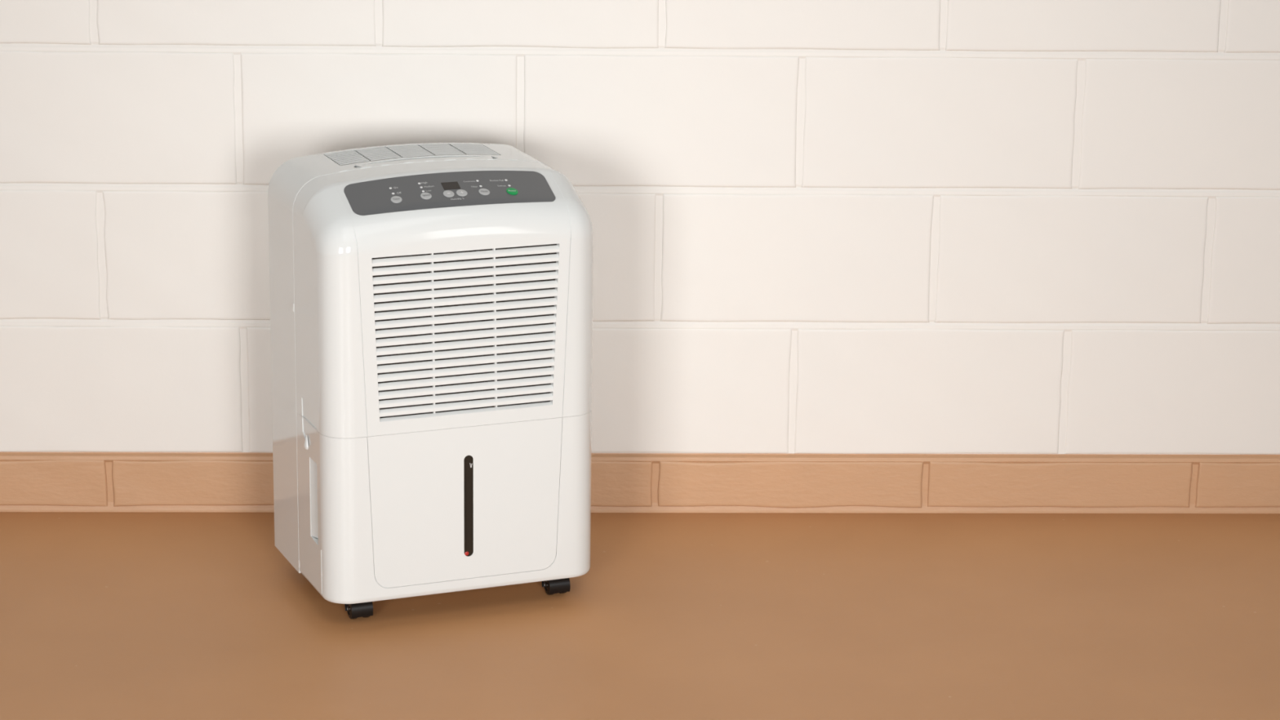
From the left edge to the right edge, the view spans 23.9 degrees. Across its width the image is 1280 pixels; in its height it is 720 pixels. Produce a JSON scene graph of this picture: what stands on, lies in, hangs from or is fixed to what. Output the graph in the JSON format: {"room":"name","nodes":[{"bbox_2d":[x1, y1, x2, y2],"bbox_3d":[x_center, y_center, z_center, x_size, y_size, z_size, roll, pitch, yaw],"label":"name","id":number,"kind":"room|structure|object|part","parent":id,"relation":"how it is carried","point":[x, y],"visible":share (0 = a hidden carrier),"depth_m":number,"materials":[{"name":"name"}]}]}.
{"room":"basement","nodes":[
{"label":"basement","id":0,"kind":"room"},
{"bbox_2d":[0,0,1279,454],"bbox_3d":[-0.153,-1.040,4.194,5.200,2.444,0.013,0,15,-2],"label":"wall","id":1,"kind":"structure","parent":0,"point":[820,226],"depth_m":4.41,"materials":[{"name":"white brick"}]},
{"bbox_2d":[0,452,1279,513],"bbox_3d":[-0.170,0.183,4.544,5.200,0.103,0.052,0,15,-2],"label":"baseboard","id":2,"kind":"structure","parent":1,"relation":"attached to","point":[30,482],"depth_m":4.53,"materials":[{"name":"brown paint"}]},
{"bbox_2d":[0,511,1279,719],"bbox_3d":[-0.065,1.008,1.668,7.000,0.001,6.060,0,15,-2],"label":"floor","id":3,"kind":"structure","parent":0,"point":[104,615],"depth_m":4.06,"materials":[{"name":"brown paint"}]},
{"bbox_2d":[267,142,593,618],"bbox_3d":[-0.283,0.023,4.143,0.390,0.598,0.275,-5,16,-21],"label":"dehumidifier","id":4,"kind":"object","parent":3,"relation":"on","point":[431,304],"visible":1,"depth_m":4.02,"materials":[{"name":"white plastic"}]},
{"bbox_2d":[344,601,373,617],"bbox_3d":[-0.379,0.330,4.079,0.030,0.025,0.033,-5,16,-21],"label":"caster wheel","id":5,"kind":"object","parent":4,"relation":"attached to","point":[364,610],"depth_m":4.07,"materials":[{"name":"black plastic"}]},
{"bbox_2d":[324,143,499,165],"bbox_3d":[-0.312,-0.280,4.146,0.251,0.016,0.161,0,15,-2],"label":"vent","id":6,"kind":"object","parent":4,"relation":"attached to","point":[405,154],"depth_m":4.12,"materials":[{"name":"white plastic"}]},
{"bbox_3d":[-0.250,-0.223,3.993,0.280,0.037,0.066,-5,16,-21],"label":"control panel","id":7,"kind":"part","parent":4,"relation":"part of","materials":[{"name":"grey plastic"}]},
{"bbox_3d":[-0.233,0.192,4.057,0.274,0.213,0.002,-5,16,-21],"label":"bucket panel","id":8,"kind":"part","parent":4,"relation":"part of","materials":[{"name":"white plastic"}]},
{"bbox_2d":[371,244,559,422],"bbox_3d":[-0.231,-0.037,4.001,0.248,0.224,0.099,0,15,-2],"label":"grille","id":9,"kind":"object","parent":4,"relation":"attached to","point":[460,332],"depth_m":4.00,"materials":[{"name":"white plastic"}]},
{"bbox_2d":[541,577,570,594],"bbox_3d":[-0.116,0.306,4.182,0.030,0.025,0.033,-5,16,-21],"label":"caster wheel","id":10,"kind":"object","parent":4,"relation":"attached to","point":[560,585],"depth_m":4.17,"materials":[{"name":"black plastic"}]}
]}

